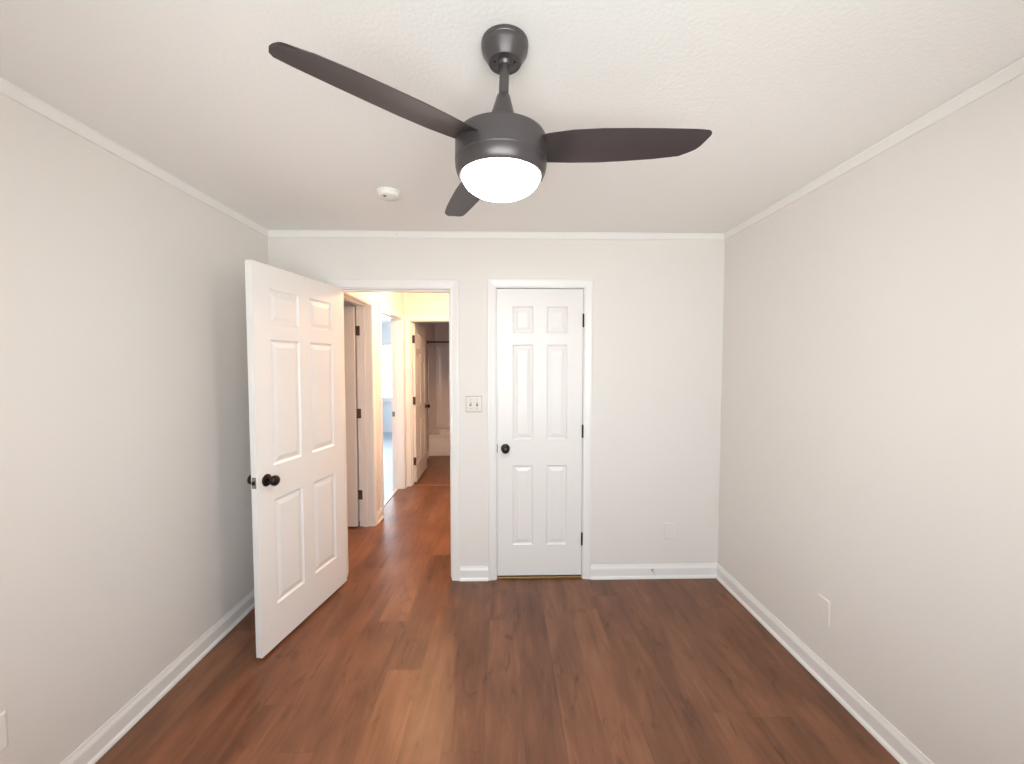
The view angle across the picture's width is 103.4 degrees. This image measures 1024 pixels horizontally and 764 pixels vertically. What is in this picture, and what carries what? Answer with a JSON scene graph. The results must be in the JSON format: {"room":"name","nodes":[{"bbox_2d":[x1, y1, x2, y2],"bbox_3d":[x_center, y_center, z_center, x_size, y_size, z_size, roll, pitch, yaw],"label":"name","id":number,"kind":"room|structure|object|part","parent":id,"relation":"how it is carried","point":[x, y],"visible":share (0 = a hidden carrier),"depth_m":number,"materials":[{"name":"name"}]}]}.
{"room":"empty bedroom","nodes":[
{"label":"empty bedroom","id":0,"kind":"room"},
{"bbox_2d":[0,93,268,763],"bbox_3d":[-1.677,0.264,1.135,0.115,2.440,3.320,0,3,-1],"label":"wall","id":1,"kind":"structure","parent":0,"point":[126,530],"depth_m":1.62,"materials":[{"name":"paint"}]},
{"bbox_2d":[0,710,7,751],"bbox_3d":[-1.617,1.112,1.261,0.008,0.123,0.073,0,3,-1],"label":"outlet cover","id":2,"kind":"object","parent":1,"relation":"attached to","point":[3,721],"visible":1,"depth_m":1.28,"materials":[{"name":"white plastic"}]},
{"bbox_2d":[60,589,254,763],"bbox_3d":[-1.607,1.434,1.188,0.024,0.098,3.320,0,3,-1],"label":"baseboard","id":3,"kind":"structure","parent":1,"relation":"attached to","point":[117,726],"depth_m":1.83,"materials":[{"name":"paint"}]},
{"bbox_2d":[344,301,359,520],"bbox_3d":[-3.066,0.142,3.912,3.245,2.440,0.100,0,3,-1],"label":"door frame","id":4,"kind":"structure","parent":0,"point":[346,304],"depth_m":3.89,"materials":[{"name":"paint"}]},
{"bbox_2d":[344,307,362,526],"bbox_3d":[-1.807,0.332,3.749,0.797,2.046,0.168,0,3,-1],"label":"door","id":5,"kind":"structure","parent":4,"relation":"in","point":[350,330],"depth_m":3.74,"materials":[{"name":"paint"}]},
{"bbox_2d":[381,324,391,427],"bbox_3d":[-3.185,-0.089,9.145,3.445,2.440,0.120,0,3,-1],"label":"wall","id":6,"kind":"structure","parent":0,"point":[385,328],"depth_m":9.12,"materials":[{"name":"paint"}]},
{"bbox_2d":[382,339,391,402],"bbox_3d":[-2.957,-0.238,9.119,1.160,1.440,0.170,0,3,-1],"label":"window","id":7,"kind":"structure","parent":6,"relation":"in","point":[384,341],"depth_m":9.11,"materials":[{"name":"paint"}]},
{"bbox_2d":[383,428,391,431],"bbox_3d":[-3.183,1.084,9.125,3.245,0.098,0.024,0,3,-1],"label":"windowsill","id":8,"kind":"structure","parent":6,"relation":"attached to","point":[384,429],"depth_m":9.13,"materials":[{"name":"paint"}]},
{"bbox_2d":[360,292,434,510],"bbox_3d":[-1.406,0.083,5.246,0.135,2.440,4.665,0,3,-1],"label":"wall","id":9,"kind":"structure","parent":0,"point":[395,301],"depth_m":4.02,"materials":[{"name":"paint"}]},
{"bbox_2d":[378,302,405,515],"bbox_3d":[-1.381,0.266,4.496,0.152,2.140,0.984,0,3,-1],"label":"door frame","id":10,"kind":"structure","parent":9,"relation":"attached to","point":[397,318],"depth_m":4.91,"materials":[{"name":"paint"}]},
{"bbox_2d":[378,480,407,523],"bbox_3d":[-0.774,1.308,4.038,1.070,0.098,2.115,0,3,-1],"label":"baseboard","id":11,"kind":"structure","parent":9,"relation":"attached to","point":[380,512],"depth_m":3.98,"materials":[{"name":"paint"}]},
{"bbox_2d":[412,323,429,481],"bbox_3d":[-1.261,0.255,5.521,0.168,2.043,0.797,0,3,-2],"label":"door","id":12,"kind":"structure","parent":9,"relation":"in","point":[418,332],"depth_m":5.42,"materials":[{"name":"paint"}]},
{"bbox_2d":[427,340,448,343],"bbox_3d":[-0.602,-0.662,6.700,1.598,0.064,0.064,0,3,-1],"label":"shower rod","id":13,"kind":"object","parent":9,"relation":"attached to","point":[427,340],"visible":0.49,"depth_m":6.68,"materials":[{"name":"brown metal"}]},
{"bbox_3d":[-0.602,-0.662,6.700,1.598,0.025,0.025,0,3,-1],"label":"rod","id":14,"kind":"part","parent":13,"relation":"part of","materials":[{"name":"brown metal"}]},
{"bbox_2d":[404,293,448,413],"bbox_3d":[-0.568,0.089,5.105,1.805,2.440,0.115,0,3,-1],"label":"wall","id":15,"kind":"structure","parent":0,"point":[415,304],"depth_m":4.99,"materials":[{"name":"paint"}]},
{"bbox_2d":[404,316,448,485],"bbox_3d":[-0.880,0.243,5.096,0.894,2.132,0.132,0,3,-1],"label":"door frame","id":16,"kind":"structure","parent":15,"relation":"attached to","point":[408,320],"depth_m":5.03,"materials":[{"name":"paint"}]},
{"bbox_2d":[435,322,448,428],"bbox_3d":[-0.621,-0.019,7.544,1.600,2.440,0.100,0,3,-1],"label":"wall","id":17,"kind":"structure","parent":0,"point":[441,328],"depth_m":7.44,"materials":[{"name":"paint"}]},
{"bbox_2d":[428,344,449,434],"bbox_3d":[-0.611,0.113,7.114,1.588,1.516,0.769,0,3,-1],"label":"tub surround","id":18,"kind":"object","parent":17,"relation":"attached to","point":[438,356],"visible":0.2,"depth_m":7.45,"materials":[{"name":"plastic"}]},
{"bbox_3d":[-1.397,0.115,7.082,0.014,1.516,0.740,0,3,-1],"label":"panel","id":19,"kind":"part","parent":18,"relation":"part of","materials":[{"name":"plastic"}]},
{"bbox_3d":[-0.619,0.097,7.479,1.588,1.516,0.039,0,3,-1],"label":"panel","id":20,"kind":"part","parent":18,"relation":"part of","materials":[{"name":"plastic"}]},
{"bbox_2d":[268,237,724,565],"bbox_3d":[-0.088,0.186,2.887,3.372,2.440,0.115,0,3,-1],"label":"wall","id":21,"kind":"structure","parent":0,"point":[658,304],"depth_m":2.84,"materials":[{"name":"paint"}]},
{"bbox_2d":[245,259,346,657],"bbox_3d":[-1.239,0.393,2.414,0.168,2.030,0.783,0,3,10],"label":"door","id":22,"kind":"structure","parent":21,"relation":"in","point":[296,480],"depth_m":2.30,"materials":[{"name":"paint"}]},
{"bbox_3d":[-1.349,0.510,2.115,0.055,0.056,0.056,0,3,10],"label":"knob handle","id":23,"kind":"part","parent":22,"relation":"part of","materials":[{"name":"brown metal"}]},
{"bbox_3d":[-1.304,0.512,2.043,0.023,0.057,0.002,0,3,10],"label":"latch plate","id":24,"kind":"part","parent":22,"relation":"part of","materials":[{"name":"metal"}]},
{"bbox_3d":[-1.270,0.510,2.101,0.012,0.065,0.065,0,3,10],"label":"knob","id":25,"kind":"part","parent":22,"relation":"part of","materials":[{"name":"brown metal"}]},
{"bbox_3d":[-1.238,0.510,2.095,0.055,0.056,0.056,0,3,10],"label":"knob handle","id":26,"kind":"part","parent":22,"relation":"part of","materials":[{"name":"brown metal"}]},
{"bbox_2d":[327,279,459,580],"bbox_3d":[-0.904,0.317,3.325,1.051,2.140,1.049,0,3,-1],"label":"door frame","id":27,"kind":"structure","parent":21,"relation":"attached to","point":[451,287],"depth_m":2.89,"materials":[{"name":"paint"}]},
{"bbox_2d":[466,396,481,411],"bbox_3d":[-0.266,0.155,2.815,0.115,0.115,0.018,0,3,-1],"label":"light switch","id":28,"kind":"object","parent":21,"relation":"attached to","point":[473,403],"visible":1,"depth_m":2.82,"materials":[{"name":"white plastic"}]},
{"bbox_2d":[487,278,592,580],"bbox_3d":[0.195,0.345,2.892,0.730,2.122,0.132,0,3,-1],"label":"door frame","id":29,"kind":"structure","parent":21,"relation":"attached to","point":[493,284],"depth_m":2.82,"materials":[{"name":"paint"}]},
{"bbox_2d":[497,289,583,575],"bbox_3d":[0.199,0.369,2.833,0.610,2.031,0.102,0,3,-1],"label":"door","id":30,"kind":"structure","parent":21,"relation":"in","point":[540,428],"depth_m":2.85,"materials":[{"name":"paint"}]},
{"bbox_3d":[-0.046,0.470,2.809,0.056,0.056,0.055,0,3,-1],"label":"knob handle","id":31,"kind":"part","parent":30,"relation":"part of","materials":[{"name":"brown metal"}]},
{"bbox_2d":[460,563,716,580],"bbox_3d":[-0.086,1.359,2.869,3.142,0.098,0.024,0,3,-1],"label":"baseboard","id":32,"kind":"structure","parent":21,"relation":"attached to","point":[696,570],"depth_m":2.89,"materials":[{"name":"paint"}]},
{"bbox_2d":[664,523,673,538],"bbox_3d":[1.127,1.068,2.892,0.073,0.123,0.008,0,3,-1],"label":"outlet cover","id":33,"kind":"object","parent":21,"relation":"attached to","point":[668,527],"visible":1,"depth_m":2.89,"materials":[{"name":"paint"}]},
{"bbox_2d":[95,432,899,763],"bbox_3d":[-1.560,1.376,4.296,6.270,0.060,9.770,0,3,-1],"label":"floor","id":34,"kind":"structure","parent":0,"point":[405,662],"depth_m":1.96,"materials":[{"name":"wood"}]},
{"bbox_2d":[384,488,397,505],"bbox_3d":[-1.405,1.331,4.542,0.042,0.008,0.860,0,3,-1],"label":"threshold","id":35,"kind":"object","parent":34,"relation":"on","point":[395,489],"visible":0.56,"depth_m":4.66,"materials":[{"name":"white wood"}]},
{"bbox_2d":[412,484,449,485],"bbox_3d":[-0.879,1.306,5.116,0.770,0.007,0.040,0,3,-1],"label":"threshold","id":36,"kind":"object","parent":34,"relation":"on","point":[436,484],"visible":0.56,"depth_m":5.09,"materials":[{"name":"brown wood"}]},
{"bbox_2d":[429,428,449,455],"bbox_3d":[-0.610,1.047,7.137,1.588,0.345,0.748,0,3,-1],"label":"bathtub","id":37,"kind":"object","parent":34,"relation":"on","point":[439,439],"visible":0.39,"depth_m":6.76,"materials":[{"name":"ceramic"}]},
{"bbox_3d":[-0.602,1.081,6.774,1.408,0.210,0.013,0,3,-1],"label":"apron panel","id":38,"kind":"part","parent":37,"relation":"part of","materials":[{"name":"ceramic"}]},
{"bbox_2d":[497,574,581,578],"bbox_3d":[0.196,1.398,2.913,0.604,0.016,0.054,0,3,-1],"label":"threshold","id":39,"kind":"object","parent":34,"relation":"on","point":[504,576],"visible":0.76,"depth_m":2.89,"materials":[{"name":"brown wood"}]},
{"bbox_2d":[0,0,1023,323],"bbox_3d":[-1.638,-1.120,4.259,6.420,0.050,9.920,0,3,-1],"label":"ceiling","id":40,"kind":"structure","parent":0,"point":[787,92],"depth_m":1.33,"materials":[{"name":"white paint"}]},
{"bbox_2d":[376,187,400,200],"bbox_3d":[-0.649,-0.984,2.125,0.122,0.034,0.122,0,3,-1],"label":"smoke detector","id":41,"kind":"object","parent":40,"relation":"attached to","point":[385,193],"visible":1,"depth_m":2.09,"materials":[{"name":"white plastic"}]},
{"bbox_2d":[269,24,711,216],"bbox_3d":[-0.099,-0.741,1.053,0.983,0.426,0.879,2,3,37],"label":"ceiling fan","id":42,"kind":"object","parent":40,"relation":"hanging from","point":[502,154],"visible":1,"depth_m":1.08,"materials":[{"name":"metal"}]},
{"bbox_3d":[-0.286,-0.656,0.928,0.467,0.011,0.128,-2,15,-42],"label":"blade","id":43,"kind":"part","parent":42,"relation":"part of","materials":[{"name":"black plastic"}]},
{"bbox_3d":[-0.160,-0.679,1.464,0.128,0.011,0.467,-14,8,-22],"label":"blade","id":44,"kind":"part","parent":42,"relation":"part of","materials":[{"name":"black plastic"}]},
{"bbox_3d":[-0.026,-0.757,1.147,0.106,0.110,0.106,2,2,-1],"label":"rod","id":45,"kind":"part","parent":42,"relation":"part of","materials":[{"name":"metal"}]},
{"bbox_3d":[0.306,-0.665,1.129,0.467,0.010,0.128,0,-9,3],"label":"blade","id":46,"kind":"part","parent":42,"relation":"part of","materials":[{"name":"black plastic"}]},
{"bbox_2d":[718,74,1023,763],"bbox_3d":[1.577,0.257,1.266,0.115,2.440,3.435,0,3,-1],"label":"wall","id":47,"kind":"structure","parent":0,"point":[872,438],"depth_m":1.57,"materials":[{"name":"paint"}]},
{"bbox_2d":[0,56,1023,239],"bbox_3d":[-0.050,-0.933,1.119,3.142,0.045,3.320,0,3,-1],"label":"crown molding","id":48,"kind":"structure","parent":47,"relation":"attached to","point":[1015,69],"depth_m":1.91,"materials":[{"name":"paint"}]},
{"bbox_2d":[818,593,830,626],"bbox_3d":[1.502,1.099,1.949,0.008,0.123,0.073,0,3,-1],"label":"outlet cover","id":49,"kind":"object","parent":47,"relation":"attached to","point":[823,603],"visible":1,"depth_m":1.94,"materials":[{"name":"white plastic"}]},
{"bbox_2d":[716,563,933,763],"bbox_3d":[1.510,1.430,1.259,0.024,0.098,3.320,0,3,-1],"label":"baseboard","id":50,"kind":"structure","parent":47,"relation":"attached to","point":[883,731],"depth_m":1.87,"materials":[{"name":"paint"}]}
]}

